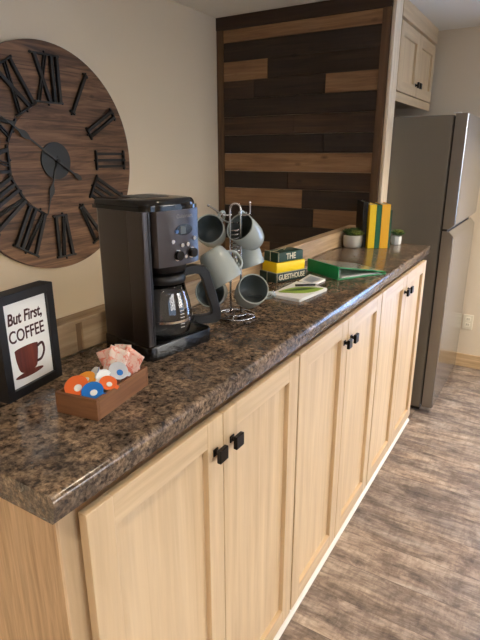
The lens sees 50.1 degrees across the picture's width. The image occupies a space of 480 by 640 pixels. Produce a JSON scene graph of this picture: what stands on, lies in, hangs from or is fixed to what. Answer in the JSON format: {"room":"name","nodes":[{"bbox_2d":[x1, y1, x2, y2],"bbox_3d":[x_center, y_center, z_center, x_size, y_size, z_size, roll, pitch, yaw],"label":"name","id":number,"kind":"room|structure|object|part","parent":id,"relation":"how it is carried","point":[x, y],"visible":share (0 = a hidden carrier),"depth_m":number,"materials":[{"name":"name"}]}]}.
{"room":"kitchen","nodes":[
{"label":"kitchen","id":0,"kind":"room"},
{"bbox_2d":[0,0,218,318],"bbox_3d":[-1.215,0.439,2.219,0.120,3.820,6.104,10,21,30],"label":"wall","id":1,"kind":"structure","parent":0,"point":[156,60],"depth_m":2.77,"materials":[{"name":"beige paint"}]},
{"bbox_2d":[0,39,129,267],"bbox_3d":[-0.838,-0.719,2.319,0.059,0.972,0.972,10,21,30],"label":"wall clock","id":2,"kind":"object","parent":1,"relation":"attached to","point":[64,146],"visible":0.92,"depth_m":2.30,"materials":[{"name":"brown wood"}]},
{"bbox_2d":[61,245,342,359],"bbox_3d":[-0.615,1.269,1.446,0.025,2.472,5.032,10,21,30],"label":"wall","id":3,"kind":"structure","parent":0,"point":[80,351],"depth_m":1.41,"materials":[{"name":"beige paint"}]},
{"bbox_2d":[56,225,355,358],"bbox_3d":[-0.148,-0.110,1.794,0.053,0.087,3.205,10,21,30],"label":"backsplash","id":4,"kind":"structure","parent":3,"relation":"attached to","point":[87,328],"depth_m":1.39,"materials":[{"name":"beige wood"}]},
{"bbox_2d":[225,3,393,210],"bbox_3d":[0.364,-0.055,3.556,1.106,3.700,0.108,10,21,30],"label":"wall partition","id":5,"kind":"structure","parent":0,"point":[393,3],"depth_m":2.98,"materials":[{"name":"beige paint"}]},
{"bbox_2d":[216,0,393,256],"bbox_3d":[0.327,-0.826,3.247,1.104,2.038,0.024,10,21,30],"label":"wall panel","id":6,"kind":"object","parent":5,"relation":"attached to","point":[321,50],"visible":0.68,"depth_m":3.09,"materials":[{"name":"brown wood"}]},
{"bbox_2d":[378,0,403,202],"bbox_3d":[0.842,-0.584,3.075,0.019,2.400,0.121,10,21,30],"label":"trim","id":7,"kind":"structure","parent":5,"relation":"attached to","point":[398,4],"depth_m":2.84,"materials":[{"name":"beige wood"}]},
{"bbox_2d":[395,0,438,110],"bbox_3d":[0.880,-1.653,3.333,0.598,0.518,0.896,10,21,30],"label":"upper cabinet","id":8,"kind":"object","parent":5,"relation":"attached to","point":[419,35],"visible":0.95,"depth_m":3.15,"materials":[{"name":"brown wood"}]},
{"bbox_3d":[0.991,-1.529,3.033,0.020,0.355,0.435,10,21,30],"label":"door","id":9,"kind":"part","parent":8,"relation":"part of","materials":[{"name":"brown wood"}]},
{"bbox_3d":[1.103,-1.389,3.275,0.016,0.050,0.896,10,21,30],"label":"rail","id":10,"kind":"part","parent":8,"relation":"part of","materials":[{"name":"brown wood"}]},
{"bbox_3d":[1.106,-1.813,3.137,0.024,0.093,0.896,10,21,30],"label":"rail","id":11,"kind":"part","parent":8,"relation":"part of","materials":[{"name":"brown wood"}]},
{"bbox_3d":[1.218,-1.643,3.389,0.020,0.355,0.435,10,21,30],"label":"door","id":12,"kind":"part","parent":8,"relation":"part of","materials":[{"name":"brown wood"}]},
{"bbox_2d":[171,0,479,30],"bbox_3d":[0.653,-1.092,0.537,4.493,0.120,6.344,10,21,30],"label":"ceiling","id":13,"kind":"structure","parent":0,"point":[444,14],"depth_m":2.98,"materials":[{"name":"white paint"}]},
{"bbox_2d":[279,365,479,639],"bbox_3d":[0.655,1.308,1.308,4.253,0.120,6.104,10,21,30],"label":"floor","id":14,"kind":"structure","parent":0,"point":[405,565],"depth_m":2.17,"materials":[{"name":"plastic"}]},
{"bbox_2d":[0,355,298,639],"bbox_3d":[-0.216,0.662,1.414,0.443,1.046,0.876,10,21,30],"label":"base cabinet","id":15,"kind":"object","parent":14,"relation":"on","point":[193,541],"visible":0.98,"depth_m":1.13,"materials":[{"name":"brown wood"}]},
{"bbox_3d":[-0.462,0.773,1.071,0.395,1.046,0.006,10,21,30],"label":"panel","id":16,"kind":"part","parent":15,"relation":"part of","materials":[{"name":"brown wood"}]},
{"bbox_3d":[-0.154,0.731,1.166,0.020,0.975,0.412,10,21,30],"label":"door","id":17,"kind":"part","parent":15,"relation":"part of","materials":[{"name":"brown wood"}]},
{"bbox_2d":[0,242,430,524],"bbox_3d":[0.217,-0.085,1.945,0.425,0.051,2.618,10,21,30],"label":"countertop","id":18,"kind":"structure","parent":15,"relation":"on","point":[52,462],"depth_m":1.10,"materials":[{"name":"stone"}]},
{"bbox_2d":[0,280,62,403],"bbox_3d":[-0.461,0.043,1.101,0.036,0.224,0.160,7,19,21],"label":"picture frame","id":19,"kind":"object","parent":18,"relation":"on","point":[30,358],"visible":1,"depth_m":1.09,"materials":[{"name":"black wood"}]},
{"bbox_2d":[3,293,52,389],"bbox_3d":[-0.453,0.043,1.098,0.004,0.186,0.122,7,19,21],"label":"print","id":20,"kind":"object","parent":19,"relation":"attached to","point":[27,317],"depth_m":1.09,"materials":[{"name":"white paper"}]},
{"bbox_2d":[55,365,147,420],"bbox_3d":[-0.285,0.143,1.081,0.100,0.044,0.180,7,19,21],"label":"wooden box","id":21,"kind":"object","parent":18,"relation":"on","point":[98,408],"visible":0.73,"depth_m":1.01,"materials":[{"name":"brown wood"}]},
{"bbox_2d":[64,375,87,395],"bbox_3d":[-0.324,0.136,1.019,0.044,0.040,0.049,-13,22,-35],"label":"pod","id":22,"kind":"object","parent":21,"relation":"in","point":[73,385],"visible":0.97,"depth_m":1.02,"materials":[{"name":"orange plastic"}]},
{"bbox_2d":[74,384,81,390],"bbox_3d":[-0.321,0.134,1.015,0.016,0.001,0.016,14,57,11],"label":"print","id":23,"kind":"object","parent":22,"relation":"on","point":[78,387],"depth_m":1.01},
{"bbox_2d":[80,371,96,382],"bbox_3d":[-0.315,0.128,1.045,0.040,0.034,0.046,-10,20,-27],"label":"cup","id":24,"kind":"object","parent":21,"relation":"in","point":[89,375],"visible":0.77,"depth_m":1.05,"materials":[{"name":"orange plastic"}]},
{"bbox_2d":[81,382,105,398],"bbox_3d":[-0.289,0.146,1.009,0.042,0.037,0.044,-12,21,-33],"label":"pod","id":25,"kind":"object","parent":21,"relation":"in","point":[91,389],"visible":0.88,"depth_m":1.01,"materials":[{"name":"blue plastic"}]},
{"bbox_2d":[90,389,96,395],"bbox_3d":[-0.286,0.142,1.005,0.014,0.001,0.014,16,52,11],"label":"print","id":26,"kind":"object","parent":25,"relation":"on","point":[93,392],"depth_m":1.00},
{"bbox_2d":[96,348,109,366],"bbox_3d":[-0.285,0.097,1.133,0.069,0.082,0.009,5,19,16],"label":"packet","id":27,"kind":"object","parent":21,"relation":"in","point":[102,355],"visible":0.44,"depth_m":1.13,"materials":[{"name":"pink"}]},
{"bbox_2d":[95,369,110,381],"bbox_3d":[-0.283,0.118,1.057,0.030,0.038,0.046,14,22,37],"label":"cup","id":28,"kind":"object","parent":21,"relation":"in","point":[104,372],"visible":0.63,"depth_m":1.05,"materials":[{"name":"white plastic"}]},
{"bbox_2d":[99,376,118,391],"bbox_3d":[-0.265,0.132,1.039,0.038,0.033,0.035,-7,19,-21],"label":"pod","id":29,"kind":"object","parent":21,"relation":"in","point":[108,382],"visible":0.94,"depth_m":1.03,"materials":[{"name":"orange plastic"}]},
{"bbox_2d":[103,345,129,383],"bbox_3d":[-0.271,0.098,1.111,0.065,0.085,0.028,7,19,20],"label":"packet","id":30,"kind":"object","parent":21,"relation":"in","point":[115,354],"visible":0.51,"depth_m":1.11,"materials":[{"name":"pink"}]},
{"bbox_2d":[108,362,130,379],"bbox_3d":[-0.254,0.110,1.072,0.044,0.038,0.038,9,20,26],"label":"cup","id":31,"kind":"object","parent":21,"relation":"in","point":[118,370],"visible":0.97,"depth_m":1.07,"materials":[{"name":"white plastic"}]},
{"bbox_2d":[115,344,130,349],"bbox_3d":[-0.251,0.092,1.123,0.057,0.086,0.010,9,20,26],"label":"packet","id":32,"kind":"object","parent":21,"relation":"in","point":[122,346],"visible":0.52,"depth_m":1.12,"materials":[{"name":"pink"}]},
{"bbox_2d":[121,346,143,380],"bbox_3d":[-0.241,0.100,1.110,0.078,0.090,0.015,4,18,14],"label":"packet","id":33,"kind":"object","parent":21,"relation":"in","point":[135,359],"visible":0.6,"depth_m":1.10,"materials":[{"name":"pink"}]},
{"bbox_2d":[92,193,209,361],"bbox_3d":[-0.210,-0.123,1.339,0.217,0.392,0.226,14,23,38],"label":"coffee maker","id":34,"kind":"object","parent":18,"relation":"on","point":[141,236],"visible":0.95,"depth_m":1.25,"materials":[{"name":"black plastic"}]},
{"bbox_3d":[-0.257,-0.132,1.349,0.128,0.326,0.180,14,23,38],"label":"water tank","id":35,"kind":"part","parent":34,"relation":"part of","materials":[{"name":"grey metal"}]},
{"bbox_3d":[-0.239,-0.309,1.280,0.090,0.001,0.085,14,23,38],"label":"lid panel","id":36,"kind":"part","parent":34,"relation":"part of","materials":[{"name":"black plastic"}]},
{"bbox_3d":[-0.228,-0.292,1.272,0.207,0.026,0.184,14,23,38],"label":"lid","id":37,"kind":"part","parent":34,"relation":"part of","materials":[{"name":"black plastic"}]},
{"bbox_2d":[106,322,209,361],"bbox_3d":[-0.220,0.043,1.401,0.190,0.038,0.226,14,23,38],"label":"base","id":38,"kind":"object","parent":34,"relation":"on","point":[160,348],"depth_m":1.32,"materials":[{"name":"black plastic"}]},
{"bbox_2d":[152,264,185,273],"bbox_3d":[-0.194,-0.139,1.305,0.120,0.020,0.120,14,23,38],"label":"basket","id":39,"kind":"object","parent":34,"relation":"on","point":[156,268],"depth_m":1.25,"materials":[{"name":"black plastic"}]},
{"bbox_3d":[-0.201,0.029,1.373,0.132,0.004,0.132,14,23,38],"label":"warming plate","id":40,"kind":"part","parent":34,"relation":"part of","materials":[{"name":"black plastic"}]},
{"bbox_2d":[153,264,220,336],"bbox_3d":[-0.169,-0.060,1.354,0.149,0.173,0.206,14,23,38],"label":"glass carafe","id":41,"kind":"object","parent":34,"relation":"on","point":[174,316],"visible":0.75,"depth_m":1.29,"materials":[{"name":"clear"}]},
{"bbox_3d":[-0.194,-0.113,1.313,0.109,0.026,0.109,14,23,38],"label":"carafe lid","id":42,"kind":"part","parent":41,"relation":"part of","materials":[{"name":"black plastic"}]},
{"bbox_2d":[153,282,191,336],"bbox_3d":[-0.194,-0.035,1.338,0.136,0.135,0.136,14,23,38],"label":"glass bowl","id":43,"kind":"object","parent":41,"relation":"on","point":[172,305],"depth_m":1.28,"materials":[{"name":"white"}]},
{"bbox_3d":[-0.102,-0.068,1.367,0.102,0.167,0.021,-7,19,-21],"label":"handle","id":44,"kind":"part","parent":41,"relation":"part of","materials":[{"name":"black plastic"}]},
{"bbox_2d":[207,201,273,321],"bbox_3d":[-0.009,-0.176,1.561,0.145,0.355,0.231,-10,20,-28],"label":"mug rack","id":45,"kind":"object","parent":18,"relation":"on","point":[231,309],"visible":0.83,"depth_m":1.57,"materials":[{"name":"silver metal"}]},
{"bbox_2d":[195,280,227,306],"bbox_3d":[-0.082,-0.096,1.603,0.094,0.113,0.115,4,18,12],"label":"coffee mug","id":46,"kind":"object","parent":45,"relation":"hanging from","point":[222,292],"visible":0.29,"depth_m":1.61,"materials":[{"name":"grey ceramic"}]},
{"bbox_2d":[198,210,225,247],"bbox_3d":[-0.088,-0.282,1.603,0.093,0.120,0.120,3,18,9],"label":"coffee mug","id":47,"kind":"object","parent":45,"relation":"hanging from","point":[211,229],"visible":0.89,"depth_m":1.62,"materials":[{"name":"grey ceramic"}]},
{"bbox_3d":[-0.057,-0.323,1.605,0.011,0.038,0.066,33,-1,9],"label":"handle","id":48,"kind":"part","parent":47,"relation":"part of","materials":[{"name":"grey ceramic"}]},
{"bbox_2d":[200,245,242,288],"bbox_3d":[-0.048,-0.144,1.412,0.124,0.123,0.101,-2,18,-7],"label":"coffee mug","id":49,"kind":"object","parent":45,"relation":"hanging from","point":[221,265],"visible":0.94,"depth_m":1.38,"materials":[{"name":"grey ceramic"}]},
{"bbox_3d":[-0.014,-0.173,1.444,0.038,0.066,0.011,-35,8,-30],"label":"handle","id":50,"kind":"part","parent":49,"relation":"part of","materials":[{"name":"grey ceramic"}]},
{"bbox_2d":[227,210,263,249],"bbox_3d":[0.022,-0.271,1.573,0.094,0.123,0.123,15,23,39],"label":"coffee mug","id":51,"kind":"object","parent":45,"relation":"hanging from","point":[252,233],"visible":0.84,"depth_m":1.56,"materials":[{"name":"grey ceramic"}]},
{"bbox_2d":[232,242,263,268],"bbox_3d":[0.027,-0.219,1.674,0.105,0.118,0.113,-1,18,-2],"label":"coffee mug","id":52,"kind":"object","parent":45,"relation":"hanging from","point":[250,258],"visible":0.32,"depth_m":1.65,"materials":[{"name":"grey ceramic"}]},
{"bbox_2d":[234,274,275,308],"bbox_3d":[0.045,-0.086,1.545,0.122,0.116,0.123,-4,18,-13],"label":"coffee mug","id":53,"kind":"object","parent":45,"relation":"hanging from","point":[250,284],"visible":0.99,"depth_m":1.55,"materials":[{"name":"grey ceramic"}]},
{"bbox_3d":[0.087,-0.073,1.553,0.038,0.011,0.066,9,-15,-11],"label":"handle","id":54,"kind":"part","parent":53,"relation":"part of","materials":[{"name":"grey ceramic"}]},
{"bbox_2d":[260,268,305,282],"bbox_3d":[0.179,-0.192,2.131,0.172,0.038,0.101,-14,22,-36],"label":"book","id":55,"kind":"object","parent":18,"relation":"on","point":[268,276],"visible":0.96,"depth_m":2.08,"materials":[{"name":"paper"}]},
{"bbox_2d":[262,259,304,272],"bbox_3d":[0.180,-0.229,2.118,0.158,0.040,0.088,-14,22,-36],"label":"book","id":56,"kind":"object","parent":55,"relation":"on","point":[292,265],"visible":0.75,"depth_m":2.08,"materials":[{"name":"yellow paper"}]},
{"bbox_2d":[264,247,302,262],"bbox_3d":[0.180,-0.268,2.105,0.144,0.039,0.081,-14,22,-36],"label":"book","id":57,"kind":"object","parent":56,"relation":"on","point":[290,253],"visible":1,"depth_m":2.08,"materials":[{"name":"green paper"}]},
{"bbox_2d":[260,246,306,273],"bbox_3d":[0.177,-0.237,2.116,0.175,0.129,0.106,-14,22,-36],"label":"twine","id":58,"kind":"object","parent":55,"relation":"attached to","point":[286,246],"visible":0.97,"depth_m":2.07,"materials":[{"name":"beige fabric"}]},
{"bbox_2d":[271,281,326,301],"bbox_3d":[0.225,-0.107,1.910,0.151,0.011,0.240,10,21,30],"label":"notepad","id":59,"kind":"object","parent":18,"relation":"on","point":[298,297],"visible":0.75,"depth_m":1.85,"materials":[{"name":"white paper"}]},
{"bbox_2d":[279,287,322,292],"bbox_3d":[0.227,-0.111,1.901,0.179,0.002,0.083,-3,18,-9],"label":"leaflet","id":60,"kind":"object","parent":59,"relation":"on","point":[295,289],"visible":1,"depth_m":1.89,"materials":[{"name":"green paper"}]},
{"bbox_2d":[285,288,312,290],"bbox_3d":[0.224,-0.114,1.907,0.120,0.001,0.028,-7,19,-20],"label":"print","id":61,"kind":"object","parent":60,"relation":"on","point":[289,289],"depth_m":1.90,"materials":[{"name":"green paper"}]},
{"bbox_2d":[295,284,317,285],"bbox_3d":[0.254,-0.133,1.951,0.090,0.009,0.009,-2,18,-7],"label":"pen","id":62,"kind":"object","parent":59,"relation":"on","point":[295,284],"visible":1,"depth_m":1.95,"materials":[{"name":"black plastic"}]},
{"bbox_2d":[299,274,324,283],"bbox_3d":[0.292,-0.162,2.084,0.089,0.009,0.160,10,21,30],"label":"card","id":63,"kind":"object","parent":18,"relation":"on","point":[310,279],"visible":0.86,"depth_m":2.07,"materials":[{"name":"white paper"}]},
{"bbox_2d":[304,276,319,282],"bbox_3d":[0.291,-0.165,2.080,0.058,0.001,0.105,10,21,30],"label":"print","id":64,"kind":"object","parent":63,"relation":"on","point":[308,279],"depth_m":2.07,"materials":[{"name":"grey paper"}]},
{"bbox_2d":[307,258,385,279],"bbox_3d":[0.464,-0.235,2.237,0.262,0.054,0.215,-9,20,-27],"label":"ring binder","id":65,"kind":"object","parent":18,"relation":"on","point":[336,270],"visible":1,"depth_m":2.19,"materials":[{"name":"green plastic"}]},
{"bbox_2d":[343,227,364,247],"bbox_3d":[0.634,-0.462,2.862,0.122,0.104,0.124,-2,18,-7],"label":"potted succulent","id":66,"kind":"object","parent":18,"relation":"on","point":[352,238],"visible":0.99,"depth_m":2.82,"materials":[{"name":"white ceramic"}]},
{"bbox_2d":[343,234,362,247],"bbox_3d":[0.627,-0.443,2.863,0.108,0.068,0.108,10,21,30],"label":"pot","id":67,"kind":"object","parent":66,"relation":"on","point":[349,240],"depth_m":2.82,"materials":[{"name":"white ceramic"}]},
{"bbox_2d":[356,200,368,246],"bbox_3d":[0.685,-0.548,2.898,0.026,0.246,0.160,0,18,0],"label":"book","id":68,"kind":"object","parent":18,"relation":"on","point":[362,205],"visible":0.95,"depth_m":2.84,"materials":[{"name":"black paper"}]},
{"bbox_2d":[365,202,376,247],"bbox_3d":[0.717,-0.529,2.856,0.035,0.234,0.160,0,18,0],"label":"book","id":69,"kind":"object","parent":18,"relation":"on","point":[372,208],"visible":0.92,"depth_m":2.79,"materials":[{"name":"yellow paper"}]},
{"bbox_2d":[374,203,381,247],"bbox_3d":[0.749,-0.528,2.856,0.026,0.232,0.160,0,18,0],"label":"book","id":70,"kind":"object","parent":18,"relation":"on","point":[379,207],"visible":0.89,"depth_m":2.78,"materials":[{"name":"green paper"}]},
{"bbox_2d":[375,202,390,247],"bbox_3d":[0.786,-0.529,2.856,0.045,0.236,0.160,0,18,0],"label":"book","id":71,"kind":"object","parent":18,"relation":"on","point":[386,208],"visible":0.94,"depth_m":2.78,"materials":[{"name":"orange paper"}]},
{"bbox_2d":[387,210,392,247],"bbox_3d":[0.817,-0.515,2.862,0.012,0.205,0.140,0,18,0],"label":"book","id":72,"kind":"object","parent":18,"relation":"on","point":[390,223],"visible":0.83,"depth_m":2.79,"materials":[{"name":"paper"}]},
{"bbox_2d":[391,229,405,244],"bbox_3d":[0.900,-0.478,2.942,0.080,0.086,0.088,-4,18,-12],"label":"potted succulent","id":73,"kind":"object","parent":18,"relation":"on","point":[396,238],"visible":0.98,"depth_m":2.92,"materials":[{"name":"white ceramic"}]},
{"bbox_2d":[391,235,401,244],"bbox_3d":[0.895,-0.458,2.945,0.055,0.045,0.055,3,18,8],"label":"pot","id":74,"kind":"object","parent":73,"relation":"on","point":[395,239],"depth_m":2.93,"materials":[{"name":"white ceramic"}]},
{"bbox_3d":[-0.045,0.305,1.172,0.026,0.034,0.034,10,21,30],"label":"knob","id":75,"kind":"part","parent":15,"relation":"part of","materials":[{"name":"black metal"}]},
{"bbox_3d":[-0.009,0.286,1.229,0.026,0.034,0.034,10,21,30],"label":"knob","id":76,"kind":"part","parent":15,"relation":"part of","materials":[{"name":"black metal"}]},
{"bbox_3d":[0.060,0.622,1.504,0.020,0.975,0.412,10,21,30],"label":"door","id":77,"kind":"part","parent":15,"relation":"part of","materials":[{"name":"brown wood"}]},
{"bbox_2d":[289,293,381,609],"bbox_3d":[0.229,0.437,2.113,0.443,1.046,0.840,10,21,30],"label":"base cabinet","id":78,"kind":"object","parent":14,"relation":"on","point":[337,366],"visible":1,"depth_m":1.93,"materials":[{"name":"brown wood"}]},
{"bbox_3d":[0.280,0.511,1.848,0.020,0.975,0.415,10,21,30],"label":"door","id":79,"kind":"part","parent":78,"relation":"part of","materials":[{"name":"brown wood"}]},
{"bbox_3d":[0.390,0.085,1.856,0.026,0.034,0.034,10,21,30],"label":"knob","id":80,"kind":"part","parent":78,"relation":"part of","materials":[{"name":"black metal"}]},
{"bbox_3d":[0.426,0.066,1.913,0.026,0.034,0.034,10,21,30],"label":"knob","id":81,"kind":"part","parent":78,"relation":"part of","materials":[{"name":"black metal"}]},
{"bbox_3d":[0.496,0.402,2.188,0.020,0.975,0.413,10,21,30],"label":"door","id":82,"kind":"part","parent":78,"relation":"part of","materials":[{"name":"brown wood"}]},
{"bbox_2d":[273,418,408,639],"bbox_3d":[0.387,0.959,2.175,0.017,0.014,2.580,10,21,30],"label":"trim","id":83,"kind":"structure","parent":14,"relation":"on","point":[305,590],"depth_m":2.18,"materials":[{"name":"white paint"}]},
{"bbox_2d":[366,260,426,484],"bbox_3d":[0.671,0.214,2.807,0.443,1.046,0.864,10,21,30],"label":"base cabinet","id":84,"kind":"object","parent":14,"relation":"on","point":[401,304],"visible":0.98,"depth_m":2.65,"materials":[{"name":"brown wood"}]},
{"bbox_3d":[0.717,0.290,2.534,0.020,0.975,0.418,10,21,30],"label":"door","id":85,"kind":"part","parent":84,"relation":"part of","materials":[{"name":"brown wood"}]},
{"bbox_3d":[0.827,-0.137,2.543,0.026,0.034,0.034,10,21,30],"label":"knob","id":86,"kind":"part","parent":84,"relation":"part of","materials":[{"name":"black metal"}]},
{"bbox_3d":[0.936,0.180,2.878,0.020,0.975,0.421,10,21,30],"label":"door","id":87,"kind":"part","parent":84,"relation":"part of","materials":[{"name":"brown wood"}]},
{"bbox_2d":[387,112,479,408],"bbox_3d":[1.100,-0.423,3.545,0.793,1.807,0.824,10,21,30],"label":"refrigerator","id":88,"kind":"object","parent":14,"relation":"on","point":[434,180],"visible":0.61,"depth_m":3.02,"materials":[{"name":"grey metal"}]},
{"bbox_3d":[1.411,-0.082,3.457,0.066,1.121,0.824,10,21,30],"label":"door","id":89,"kind":"part","parent":88,"relation":"part of","materials":[{"name":"silver metal"}]},
{"bbox_3d":[1.410,-0.923,3.186,0.066,0.622,0.824,10,21,30],"label":"freezer door","id":90,"kind":"part","parent":88,"relation":"part of","materials":[{"name":"silver metal"}]},
{"bbox_2d":[394,26,479,355],"bbox_3d":[2.267,-0.650,3.474,4.493,2.520,0.120,10,21,30],"label":"wall","id":91,"kind":"structure","parent":0,"point":[456,73],"depth_m":3.60,"materials":[{"name":"beige paint"}]},
{"bbox_2d":[455,352,479,369],"bbox_3d":[1.743,0.312,4.035,0.880,0.105,0.014,10,21,30],"label":"baseboard","id":92,"kind":"structure","parent":91,"relation":"attached to","point":[465,360],"depth_m":4.00,"materials":[{"name":"brown wood"}]},
{"bbox_2d":[462,314,473,329],"bbox_3d":[1.748,0.015,3.939,0.072,0.116,0.009,10,21,30],"label":"wall outlet","id":93,"kind":"object","parent":91,"relation":"attached to","point":[467,323],"visible":1,"depth_m":3.94,"materials":[{"name":"beige plastic"}]}
]}

